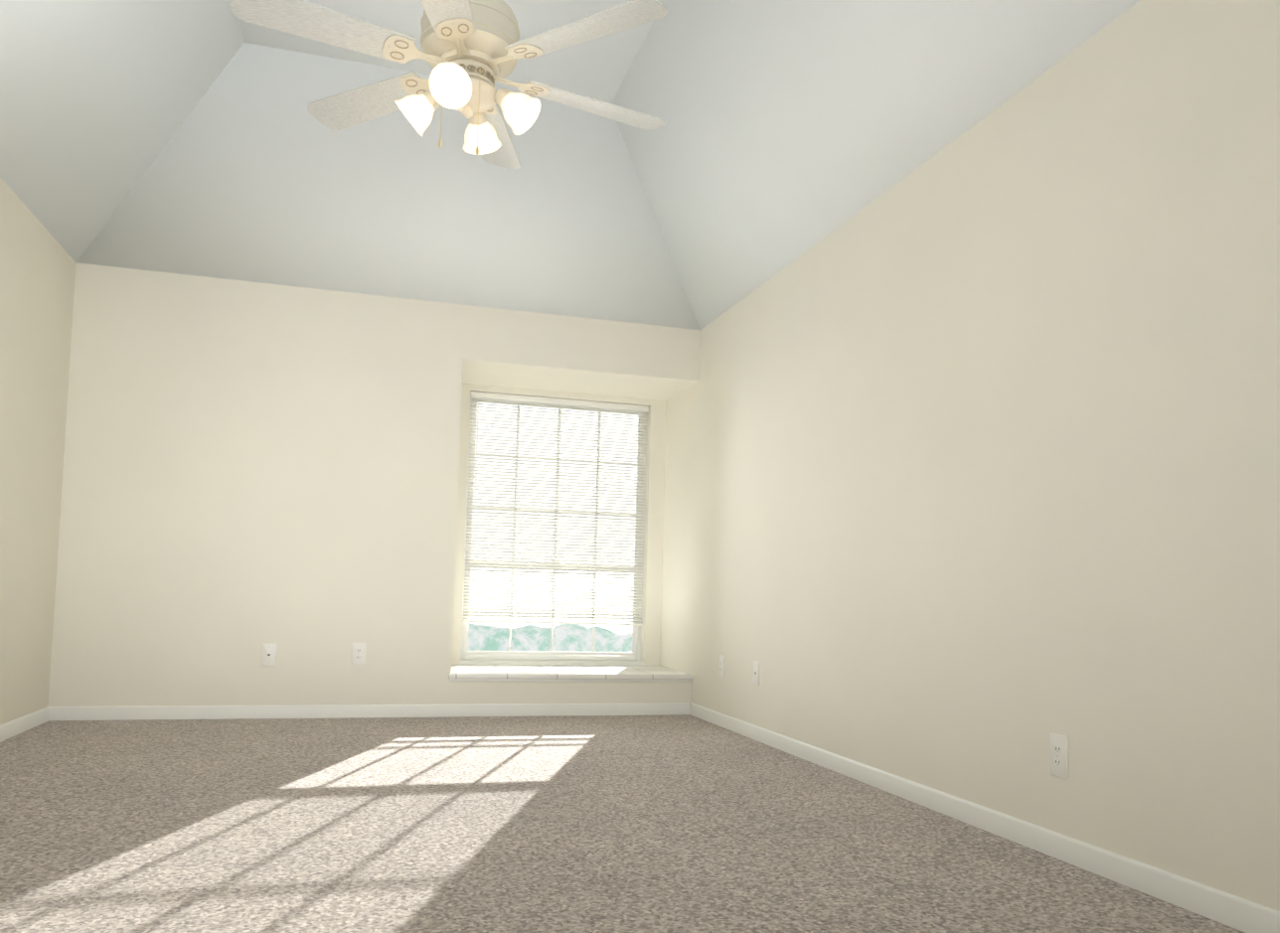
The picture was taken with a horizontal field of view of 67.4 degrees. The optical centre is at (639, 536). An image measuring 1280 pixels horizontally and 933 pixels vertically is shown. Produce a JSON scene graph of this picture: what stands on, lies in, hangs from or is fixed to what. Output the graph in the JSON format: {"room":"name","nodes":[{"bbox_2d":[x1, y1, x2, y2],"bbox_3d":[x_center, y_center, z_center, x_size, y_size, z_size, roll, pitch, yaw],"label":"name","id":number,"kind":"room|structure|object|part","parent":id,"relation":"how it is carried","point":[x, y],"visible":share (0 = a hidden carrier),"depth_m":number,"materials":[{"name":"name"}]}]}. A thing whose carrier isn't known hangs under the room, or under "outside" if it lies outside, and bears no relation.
{"room":"empty bedroom","nodes":[
{"label":"empty bedroom","id":0,"kind":"room"},
{"bbox_2d":[0,176,76,725],"bbox_3d":[-2.267,-0.409,2.128,0.120,2.440,6.390,3,-3,-16],"label":"wall","id":1,"kind":"structure","parent":0,"point":[38,262],"depth_m":4.59,"materials":[{"name":"beige paint"}]},
{"bbox_2d":[0,706,49,742],"bbox_3d":[-2.236,0.775,2.077,0.013,0.072,6.150,3,-3,-16],"label":"baseboard","id":2,"kind":"structure","parent":1,"relation":"attached to","point":[11,728],"depth_m":4.64,"materials":[{"name":"white paint"}]},
{"bbox_2d":[48,262,444,706],"bbox_3d":[-2.147,-0.213,5.421,1.950,2.440,0.120,3,-3,-16],"label":"wall","id":3,"kind":"structure","parent":0,"point":[250,468],"depth_m":5.34,"materials":[{"name":"beige paint"}]},
{"bbox_2d":[261,643,276,665],"bbox_3d":[-2.062,0.656,5.335,0.076,0.124,0.008,3,-3,-16],"label":"electrical outlet","id":4,"kind":"object","parent":3,"relation":"attached to","point":[268,654],"visible":1,"depth_m":5.33,"materials":[{"name":"white plastic"}]},
{"bbox_2d":[351,642,366,664],"bbox_3d":[-1.601,0.667,5.469,0.076,0.124,0.008,3,-3,-16],"label":"electrical outlet","id":5,"kind":"object","parent":3,"relation":"attached to","point":[358,653],"visible":1,"depth_m":5.47,"materials":[{"name":"white plastic"}]},
{"bbox_2d":[48,702,691,720],"bbox_3d":[-1.386,1.000,5.512,3.565,0.072,0.013,3,-3,-16],"label":"baseboard","id":6,"kind":"structure","parent":3,"relation":"attached to","point":[262,712],"depth_m":5.44,"materials":[{"name":"white paint"}]},
{"bbox_2d":[428,303,465,704],"bbox_3d":[-1.254,-0.151,6.053,0.120,2.440,0.840,3,-3,-16],"label":"wall","id":7,"kind":"structure","parent":0,"point":[446,517],"depth_m":5.65,"materials":[{"name":"beige paint"}]},
{"bbox_2d":[451,383,471,664],"bbox_3d":[-1.235,-0.090,6.410,0.120,1.860,0.160,3,-3,-16],"label":"wall","id":8,"kind":"structure","parent":0,"point":[460,528],"depth_m":6.34,"materials":[{"name":"beige paint"}]},
{"bbox_2d":[460,392,646,660],"bbox_3d":[-0.580,-0.052,6.623,1.260,1.795,0.070,3,-3,-16],"label":"window","id":9,"kind":"structure","parent":8,"relation":"in","point":[634,654],"depth_m":6.62,"materials":[{"name":"white plastic"}]},
{"bbox_2d":[462,391,648,625],"bbox_3d":[-0.557,-0.178,6.564,1.244,1.541,0.048,3,-3,-16],"label":"window blinds","id":10,"kind":"object","parent":9,"relation":"attached to","point":[550,400],"visible":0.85,"depth_m":6.56,"materials":[{"name":"white paint"}]},
{"bbox_2d":[468,623,632,665],"bbox_3d":[-0.795,1.030,8.020,4.682,0.652,0.946,3,-3,-16],"label":"hedge","id":11,"kind":"object","parent":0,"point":[526,634],"depth_m":7.81,"materials":[{"name":"green plant"}]},
{"bbox_2d":[460,659,643,665],"bbox_3d":[-0.598,0.855,6.547,1.260,0.025,0.160,3,-3,-16],"label":"wall","id":12,"kind":"structure","parent":0,"point":[538,662],"depth_m":6.47,"materials":[{"name":"white paint"}]},
{"bbox_2d":[0,0,1139,329],"bbox_3d":[-0.454,-1.942,2.730,3.683,0.790,6.249,3,-3,-16],"label":"ceiling","id":13,"kind":"structure","parent":0,"point":[191,137],"depth_m":4.49,"materials":[{"name":"white paint"}]},
{"bbox_2d":[230,0,667,169],"bbox_3d":[-0.549,-1.703,3.125,1.409,1.027,1.388,3,-3,-16],"label":"fan","id":14,"kind":"object","parent":13,"relation":"hanging from","point":[482,45],"depth_m":3.02,"materials":[{"name":"beige wood"}]},
{"bbox_3d":[-0.558,-1.370,3.106,0.386,0.131,0.386,4,-4,-40],"label":"fan shade","id":15,"kind":"part","parent":14,"relation":"part of","materials":[{"name":"white glass"}]},
{"bbox_2d":[449,681,692,704],"bbox_3d":[-0.511,1.040,6.209,1.495,0.320,0.840,3,-3,-16],"label":"wall","id":16,"kind":"structure","parent":0,"point":[470,693],"depth_m":5.80,"materials":[{"name":"beige paint"}]},
{"bbox_2d":[448,664,693,681],"bbox_3d":[-0.487,0.870,6.130,1.507,0.048,0.702,3,-3,-16],"label":"window sill","id":17,"kind":"structure","parent":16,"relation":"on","point":[532,673],"depth_m":5.92,"materials":[{"name":"tile"}]},
{"bbox_2d":[462,305,700,406],"bbox_3d":[-0.451,-1.150,6.337,1.495,0.370,0.840,3,-3,-16],"label":"wall","id":18,"kind":"structure","parent":0,"point":[507,348],"depth_m":6.00,"materials":[{"name":"beige paint"}]},
{"bbox_2d":[0,714,1245,932],"bbox_3d":[-0.516,0.934,2.506,3.805,0.100,6.270,3,-3,-16],"label":"floor","id":19,"kind":"structure","parent":0,"point":[582,824],"depth_m":2.87,"materials":[{"name":"carpet"}]},
{"bbox_2d":[640,399,666,665],"bbox_3d":[0.087,-0.031,6.791,0.115,1.860,0.160,3,-3,-16],"label":"wall","id":20,"kind":"structure","parent":0,"point":[653,540],"depth_m":6.72,"materials":[{"name":"beige paint"}]},
{"bbox_2d":[659,0,1279,911],"bbox_3d":[1.170,-0.235,3.493,0.120,2.440,7.110,3,-3,-16],"label":"wall","id":21,"kind":"structure","parent":0,"point":[972,463],"depth_m":3.00,"materials":[{"name":"beige paint"}]},
{"bbox_2d":[718,654,724,677],"bbox_3d":[0.470,0.748,5.539,0.008,0.124,0.076,3,-3,-16],"label":"electrical outlet","id":22,"kind":"object","parent":21,"relation":"attached to","point":[721,667],"visible":1,"depth_m":5.53,"materials":[{"name":"white plastic"}]},
{"bbox_2d":[752,660,759,685],"bbox_3d":[0.611,0.718,5.055,0.008,0.124,0.076,3,-3,-16],"label":"electrical outlet","id":23,"kind":"object","parent":21,"relation":"attached to","point":[755,681],"visible":1,"depth_m":5.05,"materials":[{"name":"white plastic"}]},
{"bbox_2d":[690,702,1279,932],"bbox_3d":[1.174,0.926,3.060,0.013,0.072,6.150,3,-3,-16],"label":"baseboard","id":24,"kind":"structure","parent":21,"relation":"attached to","point":[1232,911],"depth_m":2.88,"materials":[{"name":"white paint"}]},
{"bbox_2d":[1049,733,1068,779],"bbox_3d":[1.246,0.652,2.861,0.008,0.124,0.076,3,-3,-16],"label":"electrical outlet","id":25,"kind":"object","parent":21,"relation":"attached to","point":[1058,755],"visible":1,"depth_m":2.85,"materials":[{"name":"white plastic"}]},
{"label":"outside","id":26,"kind":"structure","parent":0,"visible":0},
{"bbox_2d":[469,610,633,635],"bbox_3d":[-6.124,2.079,22.562,20.000,0.150,33.760,3,-3,-16],"label":"sky","id":27,"kind":"structure","parent":26,"point":[618,628],"depth_m":27.21,"materials":[{"name":"white"}]}
]}

